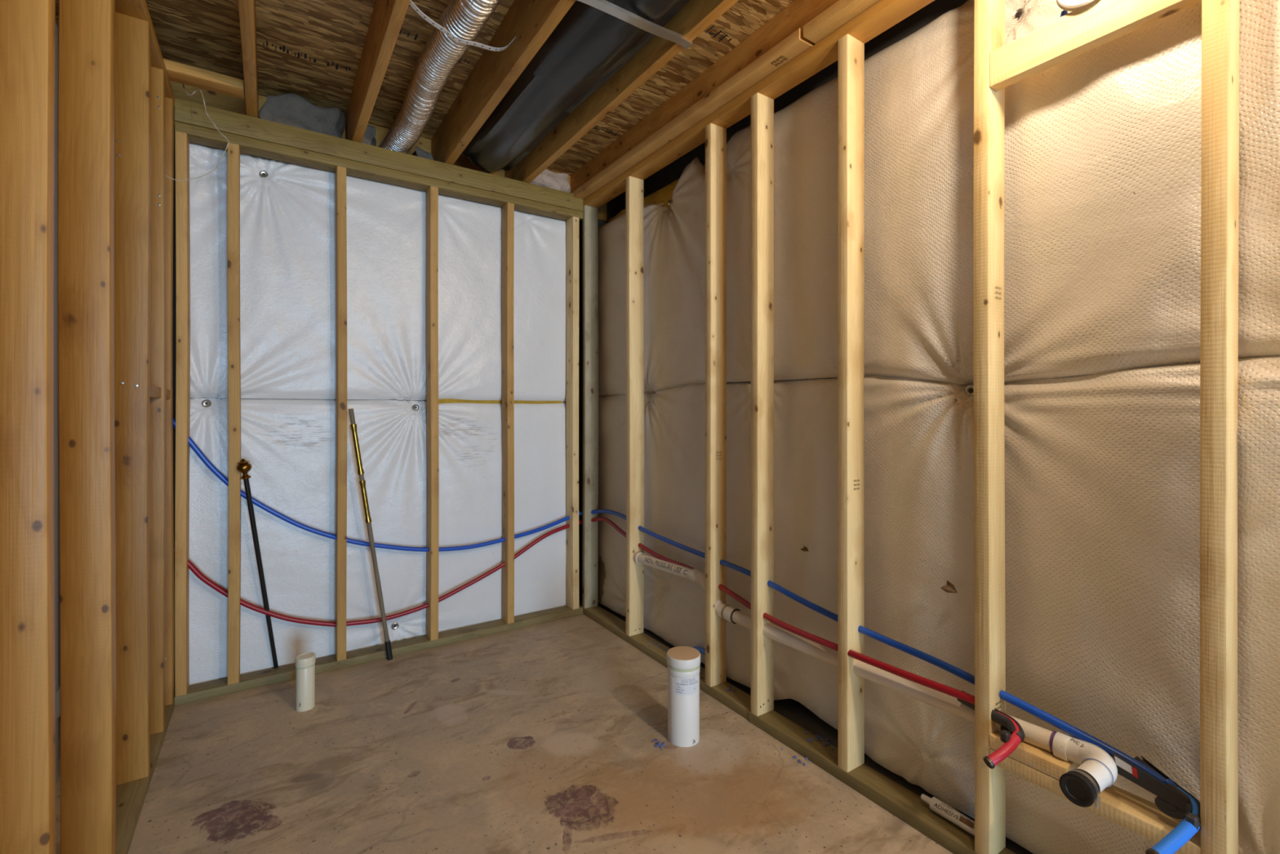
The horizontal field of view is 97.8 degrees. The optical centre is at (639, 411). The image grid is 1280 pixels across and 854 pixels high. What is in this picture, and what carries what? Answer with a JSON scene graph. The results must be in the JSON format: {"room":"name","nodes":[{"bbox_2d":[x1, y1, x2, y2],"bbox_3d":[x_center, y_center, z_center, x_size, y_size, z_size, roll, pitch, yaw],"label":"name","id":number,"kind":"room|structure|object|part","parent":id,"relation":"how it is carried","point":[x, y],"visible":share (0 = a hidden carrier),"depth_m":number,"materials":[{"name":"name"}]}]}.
{"room":"construction site","nodes":[
{"label":"construction site","id":0,"kind":"room"},
{"bbox_2d":[0,0,174,853],"bbox_3d":[-1.720,-0.037,0.702,1.470,2.432,3.300,0,0,-34],"label":"wall","id":1,"kind":"structure","parent":0,"point":[116,98],"depth_m":1.31,"materials":[{"name":"brown wood"}]},
{"bbox_3d":[-1.079,-1.235,0.978,0.089,0.037,2.950,0,0,-34],"label":"plate","id":2,"kind":"part","parent":1,"relation":"part of","materials":[{"name":"orange wood"}]},
{"bbox_3d":[-1.079,1.160,0.978,0.089,0.038,2.950,0,0,-34],"label":"plate","id":3,"kind":"part","parent":1,"relation":"part of","materials":[{"name":"brown wood"}]},
{"bbox_2d":[58,97,606,706],"bbox_3d":[-1.591,-0.036,2.658,3.650,2.430,0.424,0,0,-34],"label":"wall","id":4,"kind":"structure","parent":0,"point":[245,134],"depth_m":2.57,"materials":[{"name":"brown wood"}]},
{"bbox_2d":[236,458,278,668],"bbox_3d":[-1.653,0.670,2.410,0.053,0.943,0.178,0,0,12],"label":"curtain rod","id":5,"kind":"object","parent":4,"relation":"on","point":[243,466],"visible":1,"depth_m":2.40,"materials":[{"name":"black metal"}]},
{"bbox_2d":[188,398,566,684],"bbox_3d":[-1.179,0.538,2.833,1.790,1.221,0.072,0,0,-34],"label":"blanket","id":6,"kind":"object","parent":4,"relation":"attached to","point":[289,445],"visible":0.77,"depth_m":2.71,"materials":[{"name":"white plastic"}]},
{"bbox_2d":[201,399,211,407],"bbox_3d":[-1.850,-0.033,2.384,0.033,0.033,0.003,0,0,-34],"label":"washer","id":7,"kind":"object","parent":6,"relation":"in","point":[205,403],"depth_m":2.38,"materials":[{"name":"grey metal"}]},
{"bbox_2d":[391,622,398,629],"bbox_3d":[-1.223,1.074,2.788,0.033,0.033,0.003,0,0,-34],"label":"washer","id":8,"kind":"object","parent":6,"relation":"in","point":[394,625],"depth_m":2.79,"materials":[{"name":"grey metal"}]},
{"bbox_2d":[412,404,418,410],"bbox_3d":[-1.145,-0.018,2.852,0.033,0.033,0.003,0,0,-34],"label":"washer","id":9,"kind":"object","parent":6,"relation":"in","point":[415,406],"depth_m":2.85,"materials":[{"name":"grey metal"}]},
{"bbox_2d":[189,142,566,401],"bbox_3d":[-1.201,-0.011,2.866,1.790,2.280,0.149,0,0,-34],"label":"blanket","id":10,"kind":"object","parent":4,"relation":"attached to","point":[288,326],"visible":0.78,"depth_m":2.70,"materials":[{"name":"white plastic"}]},
{"bbox_2d":[259,170,268,177],"bbox_3d":[-1.682,-1.058,2.495,0.033,0.033,0.003,0,0,-34],"label":"washer","id":11,"kind":"object","parent":10,"relation":"in","point":[263,174],"depth_m":2.50,"materials":[{"name":"grey metal"}]},
{"bbox_3d":[-1.119,-1.139,2.775,1.834,0.040,0.089,0,0,-34],"label":"plate","id":12,"kind":"part","parent":4,"relation":"part of","materials":[{"name":"brown wood"}]},
{"bbox_3d":[-1.119,1.160,2.775,1.834,0.038,0.089,0,0,-34],"label":"plate","id":13,"kind":"part","parent":4,"relation":"part of","materials":[{"name":"brown wood"}]},
{"bbox_2d":[173,516,1025,768],"bbox_3d":[-0.473,0.764,1.829,1.962,0.505,2.353,0,0,-34],"label":"pipe","id":14,"kind":"object","parent":4,"relation":"attached to","point":[1012,734],"visible":0.87,"depth_m":1.98,"materials":[{"name":"red plastic"}]},
{"bbox_2d":[55,0,838,221],"bbox_3d":[-0.294,-1.379,0.707,3.650,0.255,4.930,0,0,-34],"label":"ceiling","id":15,"kind":"structure","parent":0,"point":[359,58],"depth_m":2.27,"materials":[{"name":"brown wood"}]},
{"bbox_2d":[164,84,228,181],"bbox_3d":[-1.765,-1.080,2.147,0.306,0.449,0.185,0,0,-34],"label":"string","id":16,"kind":"object","parent":15,"relation":"hanging from","point":[194,91],"visible":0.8,"depth_m":2.16,"materials":[{"name":"beige fabric"}]},
{"bbox_2d":[258,93,345,137],"bbox_3d":[-1.594,-1.356,2.648,0.354,0.228,0.197,0,0,-34],"label":"insulation batt","id":17,"kind":"object","parent":15,"relation":"attached to","point":[290,109],"visible":0.66,"depth_m":2.57,"materials":[{"name":"grey fabric"}]},
{"bbox_3d":[-1.363,-1.497,2.314,3.650,0.019,1.070,0,0,-34],"label":"subfloor panel","id":18,"kind":"part","parent":15,"relation":"part of","materials":[{"name":"brown wood"}]},
{"bbox_2d":[361,124,376,146],"bbox_3d":[-1.380,-1.327,2.806,0.097,0.182,0.179,0,0,-24],"label":"insulation batt","id":19,"kind":"object","parent":15,"relation":"attached to","point":[369,138],"visible":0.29,"depth_m":2.77,"materials":[{"name":"grey fabric"}]},
{"bbox_2d":[411,146,433,159],"bbox_3d":[-1.134,-1.303,2.940,0.125,0.129,0.188,0,0,-34],"label":"insulation batt","id":20,"kind":"object","parent":15,"relation":"attached to","point":[419,152],"visible":0.24,"depth_m":2.86,"materials":[{"name":"grey fabric"}]},
{"bbox_2d":[378,0,501,153],"bbox_3d":[-0.565,-1.344,1.870,0.146,0.168,2.568,0,0,-35],"label":"duct","id":21,"kind":"object","parent":15,"relation":"attached to","point":[465,20],"visible":0.79,"depth_m":2.13,"materials":[{"name":"silver metal"}]},
{"bbox_2d":[408,0,515,51],"bbox_3d":[-0.616,-1.314,1.915,0.379,0.056,0.073,0,0,-37],"label":"strap","id":22,"kind":"object","parent":15,"relation":"attached to","point":[413,6],"visible":0.99,"depth_m":1.92,"materials":[{"name":"silver metal"}]},
{"bbox_2d":[529,168,570,192],"bbox_3d":[-0.572,-1.321,3.277,0.298,0.170,0.242,0,0,-34],"label":"insulation batt","id":23,"kind":"object","parent":15,"relation":"attached to","point":[548,179],"visible":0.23,"depth_m":3.20,"materials":[{"name":"white fabric"}]},
{"bbox_2d":[462,0,690,173],"bbox_3d":[0.171,-1.375,1.491,0.344,0.287,3.723,0,0,-34],"label":"duct","id":24,"kind":"object","parent":15,"relation":"attached to","point":[589,44],"visible":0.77,"depth_m":2.11,"materials":[{"name":"grey metal"}]},
{"bbox_3d":[-0.727,-1.497,1.359,3.650,0.019,1.215,0,0,-34],"label":"subfloor panel","id":25,"kind":"part","parent":15,"relation":"part of","materials":[{"name":"brown wood"}]},
{"bbox_2d":[577,0,692,48],"bbox_3d":[-0.024,-1.240,1.770,0.479,0.037,0.068,0,0,-32],"label":"brace","id":26,"kind":"object","parent":15,"relation":"attached to","point":[604,6],"visible":1,"depth_m":1.76,"materials":[{"name":"silver metal"}]},
{"bbox_2d":[55,599,953,853],"bbox_3d":[0.232,1.179,-1.123,4.500,0.001,8.900,0,0,-34],"label":"floor","id":27,"kind":"structure","parent":0,"point":[535,739],"depth_m":1.83,"materials":[{"name":"concrete"}]},
{"bbox_2d":[294,652,315,711],"bbox_3d":[-1.332,1.086,2.223,0.071,0.226,0.071,0,0,-34],"label":"standpipe","id":28,"kind":"object","parent":27,"relation":"on","point":[304,663],"visible":0.98,"depth_m":2.20,"materials":[{"name":"beige plastic"}]},
{"bbox_2d":[348,408,392,660],"bbox_3d":[-1.258,0.584,2.611,0.189,1.193,0.028,0,0,-31],"label":"wooden pole","id":29,"kind":"object","parent":27,"relation":"on","point":[353,425],"visible":1,"depth_m":2.60,"materials":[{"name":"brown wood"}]},
{"bbox_2d":[666,645,700,746],"bbox_3d":[0.158,1.036,2.016,0.122,0.326,0.122,0,0,-34],"label":"standpipe","id":30,"kind":"object","parent":27,"relation":"on","point":[683,663],"visible":0.99,"depth_m":1.97,"materials":[{"name":"white plastic"}]},
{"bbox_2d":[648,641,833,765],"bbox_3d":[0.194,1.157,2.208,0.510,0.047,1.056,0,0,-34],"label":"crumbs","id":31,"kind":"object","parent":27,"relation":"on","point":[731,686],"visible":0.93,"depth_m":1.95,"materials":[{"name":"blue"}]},
{"bbox_2d":[570,0,1239,853],"bbox_3d":[0.966,-0.151,1.647,0.510,2.660,4.700,0,0,-34],"label":"wall","id":32,"kind":"structure","parent":0,"point":[838,41],"depth_m":1.77,"materials":[{"name":"brown wood"}]},
{"bbox_3d":[0.005,-1.210,2.821,0.089,0.037,1.260,0,0,-34],"label":"plate","id":33,"kind":"part","parent":32,"relation":"part of","materials":[{"name":"orange wood"}]},
{"bbox_3d":[0.052,1.160,2.751,0.089,0.038,1.449,0,0,-34],"label":"plate","id":34,"kind":"part","parent":32,"relation":"part of","materials":[{"name":"brown wood"}]},
{"bbox_2d":[173,417,1201,853],"bbox_3d":[-0.396,0.389,1.694,2.037,0.944,2.662,0,0,-34],"label":"pipe","id":35,"kind":"object","parent":32,"relation":"attached to","point":[1174,801],"visible":0.91,"depth_m":1.37,"materials":[{"name":"blue plastic"}]},
{"bbox_3d":[0.085,-1.249,2.592,0.090,0.038,1.730,0,0,-34],"label":"plate","id":36,"kind":"part","parent":32,"relation":"part of","materials":[{"name":"brown wood"}]},
{"bbox_2d":[693,646,705,654],"bbox_3d":[0.282,1.063,2.461,0.025,0.051,0.167,0,0,-24],"label":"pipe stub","id":37,"kind":"object","parent":32,"relation":"attached to","point":[700,650],"visible":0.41,"depth_m":2.47,"materials":[{"name":"blue plastic"}]},
{"bbox_3d":[1.249,-1.210,0.951,0.089,0.037,3.228,0,0,-34],"label":"plate","id":38,"kind":"part","parent":32,"relation":"part of","materials":[{"name":"orange wood"}]},
{"bbox_3d":[1.334,-1.249,0.718,0.088,0.038,2.745,0,0,-34],"label":"plate","id":39,"kind":"part","parent":32,"relation":"part of","materials":[{"name":"brown wood"}]},
{"bbox_2d":[633,551,1117,808],"bbox_3d":[0.469,0.778,2.001,0.210,0.160,1.952,0,0,-34],"label":"drain pipe","id":40,"kind":"object","parent":32,"relation":"attached to","point":[1082,785],"visible":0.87,"depth_m":1.52,"materials":[{"name":"plastic"}]},
{"bbox_3d":[1.295,1.160,0.874,0.089,0.038,3.048,0,0,-34],"label":"plate","id":41,"kind":"part","parent":32,"relation":"part of","materials":[{"name":"brown wood"}]},
{"bbox_2d":[597,355,1279,853],"bbox_3d":[0.735,0.504,1.964,0.162,1.270,3.485,0,0,-33],"label":"blanket","id":42,"kind":"object","parent":32,"relation":"attached to","point":[1102,470],"visible":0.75,"depth_m":1.50,"materials":[{"name":"white plastic"}]},
{"bbox_2d":[964,385,973,395],"bbox_3d":[0.982,-0.061,1.658,0.003,0.033,0.033,0,0,-34],"label":"washer","id":43,"kind":"object","parent":42,"relation":"in","point":[969,389],"depth_m":1.66,"materials":[{"name":"grey"}]},
{"bbox_2d":[597,0,1279,396],"bbox_3d":[0.759,-0.120,1.981,0.235,2.198,3.485,0,0,-34],"label":"blanket","id":44,"kind":"object","parent":32,"relation":"attached to","point":[1103,144],"visible":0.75,"depth_m":1.60,"materials":[{"name":"white plastic"}]},
{"bbox_2d":[1012,8,1023,20],"bbox_3d":[1.046,-1.096,1.544,0.003,0.033,0.033,0,0,-34],"label":"washer","id":45,"kind":"object","parent":44,"relation":"in","point":[1017,13],"depth_m":1.54,"materials":[{"name":"grey"}]},
{"bbox_2d":[920,793,974,835],"bbox_3d":[0.863,1.121,1.555,0.040,0.036,0.162,0,0,-34],"label":"tube","id":46,"kind":"object","parent":32,"relation":"on","point":[936,805],"visible":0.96,"depth_m":1.54,"materials":[{"name":"white plastic"}]},
{"bbox_3d":[0.881,1.109,1.506,0.002,0.014,0.036,45,-23,-25],"label":"brown panel","id":47,"kind":"part","parent":46,"relation":"part of","materials":[{"name":"brown"}]},
{"bbox_2d":[1059,10,1068,17],"bbox_3d":[0.986,-0.921,1.298,0.017,0.020,0.017,0,0,-34],"label":"connector","id":48,"kind":"object","parent":32,"relation":"on","point":[1063,12],"visible":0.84,"depth_m":1.29,"materials":[{"name":"blue plastic"}]},
{"bbox_2d":[1056,0,1098,11],"bbox_3d":[0.989,-0.949,1.242,0.104,0.104,0.033,0,0,42],"label":"round cover","id":49,"kind":"object","parent":32,"relation":"attached to","point":[1065,5],"visible":1,"depth_m":1.25,"materials":[{"name":"white plastic"}]}
]}

